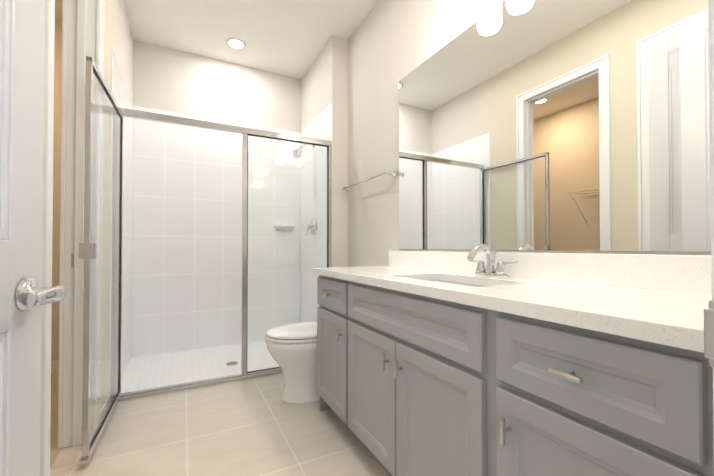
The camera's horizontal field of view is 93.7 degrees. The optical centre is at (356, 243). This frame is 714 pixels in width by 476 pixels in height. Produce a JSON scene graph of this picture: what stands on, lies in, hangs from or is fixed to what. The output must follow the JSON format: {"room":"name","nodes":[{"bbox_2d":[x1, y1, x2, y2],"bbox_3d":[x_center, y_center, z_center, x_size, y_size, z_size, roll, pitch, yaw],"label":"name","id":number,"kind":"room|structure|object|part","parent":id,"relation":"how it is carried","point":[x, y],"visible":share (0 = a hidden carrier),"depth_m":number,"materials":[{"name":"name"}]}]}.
{"room":"bathroom","nodes":[
{"label":"bathroom","id":0,"kind":"room"},
{"bbox_2d":[51,18,61,361],"bbox_3d":[-2.717,-0.394,2.583,1.400,2.840,0.120,0,-1,-27],"label":"wall","id":1,"kind":"structure","parent":0,"point":[56,187],"depth_m":2.67,"materials":[{"name":"white paint"}]},
{"bbox_2d":[51,361,58,373],"bbox_3d":[-2.687,0.980,2.508,1.400,0.090,0.012,0,-1,-27],"label":"baseboard","id":2,"kind":"structure","parent":1,"relation":"attached to","point":[55,367],"depth_m":2.65,"materials":[{"name":"white paint"}]},
{"bbox_2d":[101,0,132,405],"bbox_3d":[-1.258,-0.407,1.413,0.120,2.840,3.402,0,-1,-27],"label":"wall","id":3,"kind":"structure","parent":0,"point":[118,38],"depth_m":2.06,"materials":[{"name":"paint"}]},
{"bbox_2d":[40,0,103,475],"bbox_3d":[-1.253,-0.242,1.401,0.164,2.509,0.818,0,-1,-27],"label":"trim","id":4,"kind":"structure","parent":3,"relation":"attached to","point":[82,29],"depth_m":1.68,"materials":[{"name":"white paint"}]},
{"bbox_2d":[71,254,73,267],"bbox_3d":[-1.413,0.086,1.696,0.054,0.070,0.003,0,-1,-27],"label":"strike plate","id":5,"kind":"object","parent":4,"relation":"attached to","point":[72,260],"depth_m":1.69,"materials":[{"name":"silver metal"}]},
{"bbox_2d":[101,394,110,417],"bbox_3d":[-1.464,0.974,1.939,0.012,0.090,0.314,0,-1,-27],"label":"baseboard","id":6,"kind":"structure","parent":3,"relation":"attached to","point":[107,398],"depth_m":1.97,"materials":[{"name":"white paint"}]},
{"bbox_2d":[109,48,136,401],"bbox_3d":[-1.753,-0.100,2.509,0.010,2.250,0.930,0,-1,-27],"label":"shower wall tile","id":7,"kind":"structure","parent":3,"relation":"attached to","point":[119,90],"depth_m":2.63,"materials":[{"name":"white tile"}]},
{"bbox_2d":[55,0,377,78],"bbox_3d":[-0.623,-1.867,0.615,3.362,0.060,5.672,0,-1,-27],"label":"ceiling","id":8,"kind":"structure","parent":0,"point":[290,38],"depth_m":2.79,"materials":[{"name":"white paint"}]},
{"bbox_2d":[226,38,245,49],"bbox_3d":[-1.095,-1.806,3.031,0.170,0.005,0.170,0,-1,-27],"label":"recessed light","id":9,"kind":"object","parent":8,"relation":"in","point":[236,43],"visible":1,"depth_m":3.02,"materials":[{"name":"white paint"}]},
{"bbox_2d":[133,40,300,132],"bbox_3d":[-1.379,-0.385,3.332,1.666,2.840,0.120,0,-1,-27],"label":"wall","id":10,"kind":"structure","parent":0,"point":[171,80],"depth_m":3.26,"materials":[{"name":"white paint"}]},
{"bbox_2d":[133,106,300,357],"bbox_3d":[-1.297,-0.091,3.299,1.546,2.250,0.008,0,-1,-27],"label":"shower wall tile","id":11,"kind":"structure","parent":10,"relation":"attached to","point":[182,240],"depth_m":3.22,"materials":[{"name":"white tile"}]},
{"bbox_2d":[274,225,294,228],"bbox_3d":[-0.757,-0.171,3.518,0.214,0.035,0.099,0,-1,-27],"label":"shelf ledge","id":12,"kind":"object","parent":11,"relation":"attached to","point":[283,227],"depth_m":3.49,"materials":[{"name":"white ceramic"}]},
{"bbox_2d":[50,373,391,475],"bbox_3d":[-0.623,1.028,0.582,3.362,0.050,5.672,0,-1,-27],"label":"floor","id":13,"kind":"structure","parent":0,"point":[257,426],"depth_m":1.74,"materials":[{"name":"tile"}]},
{"bbox_2d":[121,341,279,392],"bbox_3d":[-1.102,1.015,2.909,1.530,0.030,0.840,0,-1,-27],"label":"pan","id":14,"kind":"object","parent":13,"relation":"on","point":[152,371],"visible":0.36,"depth_m":2.74,"materials":[{"name":"white plastic"}]},
{"bbox_2d":[226,361,237,365],"bbox_3d":[-1.038,0.996,2.780,0.090,0.006,0.090,0,-1,-27],"label":"floor drain","id":15,"kind":"object","parent":14,"relation":"on","point":[231,363],"visible":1,"depth_m":2.77,"materials":[{"name":"silver metal"}]},
{"bbox_2d":[79,56,331,463],"bbox_3d":[-0.736,0.067,2.194,1.541,1.910,0.790,0,-1,-27],"label":"shower enclosure","id":16,"kind":"object","parent":13,"relation":"on","point":[88,251],"visible":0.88,"depth_m":2.14,"materials":[{"name":"clear glass"}]},
{"bbox_3d":[-1.386,0.071,1.840,0.062,1.827,0.756,0,-1,-27],"label":"door","id":17,"kind":"part","parent":16,"relation":"part of","materials":[{"name":"clear glass"}]},
{"bbox_2d":[265,321,318,402],"bbox_3d":[-0.227,0.623,2.326,0.806,0.800,0.400,0,-1,-27],"label":"toilet","id":18,"kind":"object","parent":13,"relation":"on","point":[292,348],"visible":0.33,"depth_m":2.14,"materials":[{"name":"white ceramic"}]},
{"bbox_2d":[313,272,713,475],"bbox_3d":[0.392,0.595,1.371,0.591,0.835,1.796,0,-1,-27],"label":"bathroom vanity","id":19,"kind":"object","parent":13,"relation":"on","point":[474,361],"depth_m":0.85,"materials":[{"name":"grey wood"}]},
{"bbox_2d":[313,264,711,343],"bbox_3d":[0.398,0.160,1.386,0.572,0.035,1.824,0,-1,-27],"label":"countertop","id":20,"kind":"structure","parent":19,"relation":"on","point":[655,311],"depth_m":0.86,"materials":[{"name":"white stone"}]},
{"bbox_2d":[413,276,484,283],"bbox_3d":[0.391,0.246,1.354,0.314,0.162,0.524,0,-1,-27],"label":"sink","id":21,"kind":"object","parent":20,"relation":"in","point":[446,278],"depth_m":1.57,"materials":[{"name":"white ceramic"}]},
{"bbox_2d":[465,244,520,275],"bbox_3d":[0.536,0.072,1.431,0.163,0.142,0.257,0,-1,-27],"label":"faucet","id":22,"kind":"object","parent":20,"relation":"on","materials":[{"name":"silver metal"}]},
{"bbox_2d":[301,0,710,266],"bbox_3d":[0.752,-0.409,1.308,0.266,2.840,5.672,0,-1,-27],"label":"wall","id":23,"kind":"structure","parent":0,"point":[371,62],"depth_m":2.56,"materials":[{"name":"white paint"}]},
{"bbox_2d":[297,102,332,321],"bbox_3d":[-0.407,-0.091,3.250,0.010,2.250,0.846,0,-1,-27],"label":"shower wall tile","id":24,"kind":"structure","parent":23,"relation":"attached to","point":[321,127],"depth_m":3.27,"materials":[{"name":"white tile"}]},
{"bbox_2d":[291,144,314,159],"bbox_3d":[-0.522,-0.904,3.227,0.227,0.189,0.116,0,-1,-27],"label":"shower head","id":25,"kind":"object","parent":24,"relation":"attached to","point":[297,153],"depth_m":3.19},
{"bbox_2d":[306,218,316,235],"bbox_3d":[-0.450,-0.165,3.255,0.066,0.172,0.170,0,-1,-27],"label":"shower valve","id":26,"kind":"object","parent":24,"relation":"attached to","point":[312,225],"depth_m":3.23,"materials":[{"name":"silver metal"}]},
{"bbox_2d":[342,170,397,191],"bbox_3d":[0.068,-0.474,2.575,0.080,0.056,0.746,0,-1,-27],"label":"towel rail","id":27,"kind":"object","parent":23,"relation":"attached to","point":[393,173],"visible":1,"depth_m":2.41,"materials":[{"name":"silver metal"}]},
{"bbox_2d":[389,252,711,291],"bbox_3d":[0.644,0.091,1.514,0.019,0.105,1.824,0,-1,-27],"label":"backsplash","id":28,"kind":"structure","parent":23,"relation":"attached to","point":[682,273],"depth_m":1.14,"materials":[{"name":"white stone"}]},
{"bbox_2d":[399,0,710,251],"bbox_3d":[0.670,-0.534,1.488,0.005,1.125,1.685,0,-1,-27],"label":"wall mirror","id":29,"kind":"object","parent":23,"relation":"attached to","point":[578,125],"visible":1,"depth_m":1.27,"materials":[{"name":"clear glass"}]},
{"bbox_3d":[0.306,-0.421,0.227,1.812,2.840,0.140,0,-1,-27],"label":"wall","id":30,"kind":"structure","parent":0,"visible":0},
{"bbox_2d":[0,0,66,475],"bbox_3d":[-0.518,-0.232,0.339,0.187,2.440,0.828,0,-1,-27],"label":"entry door","id":31,"kind":"structure","parent":30,"relation":"in","point":[25,295],"depth_m":0.64,"materials":[{"name":"white paint"}]},
{"bbox_2d":[704,300,713,367],"bbox_3d":[0.338,0.084,0.294,0.005,0.062,0.049,0,-1,-27],"label":"strike plate","id":32,"kind":"object","parent":30,"relation":"attached to","point":[709,333],"visible":1,"depth_m":0.31,"materials":[{"name":"silver metal"}]},
{"bbox_2d":[708,0,713,438],"bbox_3d":[-0.001,-0.268,0.054,0.968,2.529,0.162,0,-1,-27],"label":"trim","id":33,"kind":"structure","parent":30,"relation":"attached to","point":[711,48],"depth_m":0.31,"materials":[{"name":"white paint"}]}
]}

